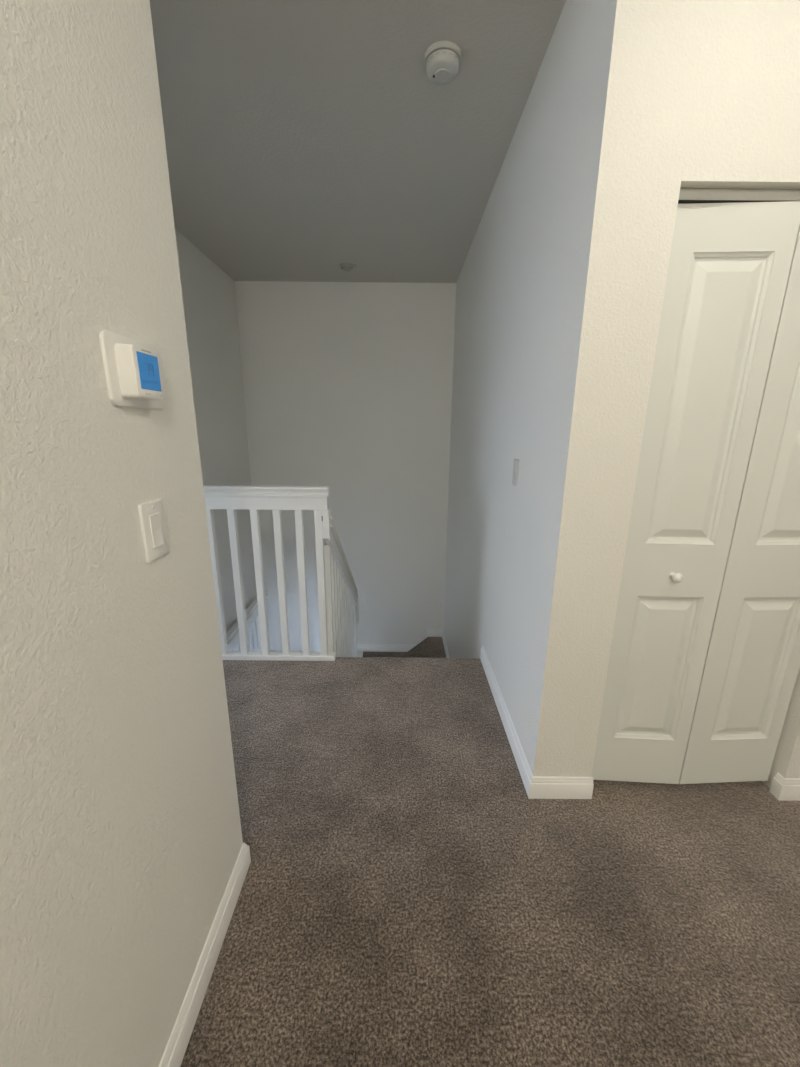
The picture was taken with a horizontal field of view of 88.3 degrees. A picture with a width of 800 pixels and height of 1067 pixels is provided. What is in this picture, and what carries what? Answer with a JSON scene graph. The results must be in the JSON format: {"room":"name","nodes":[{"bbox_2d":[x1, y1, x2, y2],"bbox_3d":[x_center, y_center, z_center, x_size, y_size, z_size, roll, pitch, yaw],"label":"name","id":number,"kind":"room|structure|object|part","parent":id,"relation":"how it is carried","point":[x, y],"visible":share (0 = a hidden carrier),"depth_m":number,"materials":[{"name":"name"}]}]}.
{"room":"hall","nodes":[
{"label":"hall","id":0,"kind":"room"},
{"bbox_2d":[0,0,242,1066],"bbox_3d":[-0.560,0.187,-0.651,0.120,2.762,3.445,0,14,0],"label":"wall","id":1,"kind":"structure","parent":0,"point":[121,842],"depth_m":0.67,"materials":[{"name":"paint"}]},
{"bbox_2d":[99,330,165,408],"bbox_3d":[-0.480,-0.300,0.777,0.037,0.122,0.170,0,14,0],"label":"wall thermostat","id":2,"kind":"object","parent":1,"relation":"attached to","point":[133,368],"visible":1,"depth_m":0.73,"materials":[{"name":"white plastic"}]},
{"bbox_2d":[138,499,168,562],"bbox_3d":[-0.497,-0.006,0.837,0.009,0.118,0.074,0,14,0],"label":"light switch","id":3,"kind":"object","parent":1,"relation":"attached to","point":[151,514],"visible":1,"depth_m":0.83,"materials":[{"name":"plastic"}]},
{"bbox_2d":[159,843,250,1066],"bbox_3d":[-0.565,1.478,-0.307,0.134,0.092,3.449,0,14,0],"label":"baseboard","id":4,"kind":"structure","parent":1,"relation":"attached to","point":[177,1044],"depth_m":1.06,"materials":[{"name":"paint"}]},
{"bbox_2d":[175,229,256,647],"bbox_3d":[-1.680,0.716,3.083,0.120,5.662,3.285,0,14,0],"label":"wall","id":5,"kind":"structure","parent":0,"point":[208,293],"depth_m":3.68,"materials":[{"name":"paint"}]},
{"bbox_2d":[235,281,455,656],"bbox_3d":[-0.550,0.301,4.734,2.379,5.662,0.120,0,14,0],"label":"wall","id":6,"kind":"structure","parent":0,"point":[347,386],"depth_m":4.32,"materials":[{"name":"paint"}]},
{"bbox_2d":[357,629,441,651],"bbox_3d":[-0.060,1.276,4.915,1.117,0.292,0.014,0,14,0],"label":"baseboard","id":7,"kind":"structure","parent":6,"relation":"attached to","point":[430,632],"depth_m":4.93,"materials":[{"name":"paint"}]},
{"bbox_2d":[150,0,565,282],"bbox_3d":[-0.538,-1.625,0.652,7.300,0.100,7.070,0,14,0],"label":"ceiling","id":8,"kind":"structure","parent":0,"point":[304,139],"depth_m":1.91,"materials":[{"name":"paint"}]},
{"bbox_2d":[339,263,355,271],"bbox_3d":[-0.460,-2.304,3.570,0.128,0.035,0.125,-8,17,-30],"label":"sprinkler","id":9,"kind":"object","parent":8,"relation":"attached to","point":[347,267],"visible":1,"depth_m":3.54,"materials":[{"name":"metal"}]},
{"bbox_2d":[424,41,461,84],"bbox_3d":[0.162,-1.772,1.563,0.140,0.057,0.140,0,14,0],"label":"smoke detector","id":10,"kind":"object","parent":8,"relation":"attached to","point":[442,59],"visible":1,"depth_m":1.53,"materials":[{"name":"plastic"}]},
{"bbox_2d":[180,657,799,1066],"bbox_3d":[-0.563,1.402,0.773,7.300,0.300,5.800,0,14,0],"label":"floor","id":11,"kind":"structure","parent":0,"point":[405,899],"depth_m":1.26,"materials":[{"name":"carpet"}]},
{"bbox_2d":[203,485,335,660],"bbox_3d":[-1.007,0.255,2.446,1.215,1.082,0.064,0,14,0],"label":"landing railing","id":12,"kind":"object","parent":11,"relation":"on","point":[254,498],"visible":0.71,"depth_m":2.40,"materials":[{"name":"paint"}]},
{"bbox_3d":[-1.006,-0.240,2.318,1.207,0.058,0.064,0,14,0],"label":"cap rail","id":13,"kind":"part","parent":12,"relation":"part of","materials":[{"name":"paint"}]},
{"bbox_3d":[-1.011,0.764,2.575,1.215,0.032,0.056,0,14,0],"label":"rail","id":14,"kind":"part","parent":12,"relation":"part of","materials":[{"name":"paint"}]},
{"bbox_2d":[443,0,598,750],"bbox_3d":[0.579,0.700,3.220,0.120,5.662,3.010,0,14,0],"label":"wall","id":15,"kind":"structure","parent":0,"point":[513,285],"depth_m":1.87,"materials":[{"name":"paint"}]},
{"bbox_2d":[442,630,448,657],"bbox_3d":[0.505,1.307,4.414,0.014,0.092,1.000,0,14,0],"label":"baseboard","id":16,"kind":"structure","parent":15,"relation":"attached to","point":[443,636],"depth_m":4.61,"materials":[{"name":"paint"}]},
{"bbox_2d":[512,459,519,485],"bbox_3d":[0.525,-0.278,1.874,0.009,0.118,0.074,0,14,0],"label":"light switch","id":17,"kind":"object","parent":15,"relation":"attached to","point":[516,461],"visible":1,"depth_m":1.86,"materials":[{"name":"plastic"}]},
{"bbox_2d":[480,646,593,798],"bbox_3d":[0.629,0.871,2.095,0.247,0.092,1.013,0,14,0],"label":"baseboard","id":18,"kind":"structure","parent":15,"relation":"attached to","point":[535,787],"depth_m":1.61,"materials":[{"name":"paint"}]},
{"bbox_2d":[524,0,799,787],"bbox_3d":[1.765,-0.305,1.346,2.470,2.762,0.120,0,14,0],"label":"wall","id":19,"kind":"structure","parent":0,"point":[684,93],"depth_m":1.16,"materials":[{"name":"paint"}]},
{"bbox_2d":[591,188,799,783],"bbox_3d":[1.132,0.019,1.410,0.753,2.027,0.083,0,14,0],"label":"door","id":20,"kind":"structure","parent":19,"relation":"in","point":[704,663],"depth_m":1.39,"materials":[{"name":"paint"}]},
{"bbox_3d":[0.953,0.150,1.421,0.034,0.034,0.040,0,14,0],"label":"knob","id":21,"kind":"part","parent":20,"relation":"part of","materials":[{"name":"paint"}]},
{"bbox_2d":[769,773,799,800],"bbox_3d":[2.233,1.005,1.627,1.492,0.092,0.042,0,14,0],"label":"baseboard","id":22,"kind":"structure","parent":19,"relation":"attached to","point":[783,789],"depth_m":1.61,"materials":[{"name":"paint"}]},
{"bbox_3d":[-1.585,2.581,4.199,0.104,1.495,2.049,0,14,0],"label":"wall","id":23,"kind":"structure","parent":0,"visible":0},
{"bbox_2d":[226,590,269,651],"bbox_3d":[-1.563,1.377,3.915,0.070,0.980,1.998,0,14,0],"label":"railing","id":24,"kind":"object","parent":23,"relation":"on","point":[252,616],"visible":0.2,"depth_m":4.28,"materials":[{"name":"paint"}]},
{"bbox_3d":[-0.575,3.735,2.947,2.379,0.100,5.050,0,14,0],"label":"floor","id":25,"kind":"structure","parent":0,"visible":0},
{"bbox_2d":[363,637,445,657],"bbox_3d":[-0.476,1.734,3.946,1.969,2.120,2.117,0,14,0],"label":"staircase","id":26,"kind":"structure","parent":25,"relation":"on","point":[430,647],"depth_m":4.68,"materials":[{"name":"carpet"}]},
{"bbox_2d":[324,516,358,656],"bbox_3d":[-0.441,0.885,3.377,0.074,2.409,1.428,0,14,0],"label":"stair railing","id":27,"kind":"object","parent":26,"relation":"on","point":[342,607],"visible":0.68,"depth_m":2.92,"materials":[{"name":"paint"}]},
{"bbox_3d":[-0.427,0.258,3.178,0.058,1.095,1.353,0,14,0],"label":"cap rail","id":28,"kind":"part","parent":27,"relation":"part of","materials":[{"name":"paint"}]},
{"bbox_3d":[-0.459,1.270,4.135,0.047,1.287,0.047,0,14,0],"label":"newel post","id":29,"kind":"part","parent":27,"relation":"part of","materials":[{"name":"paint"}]}
]}

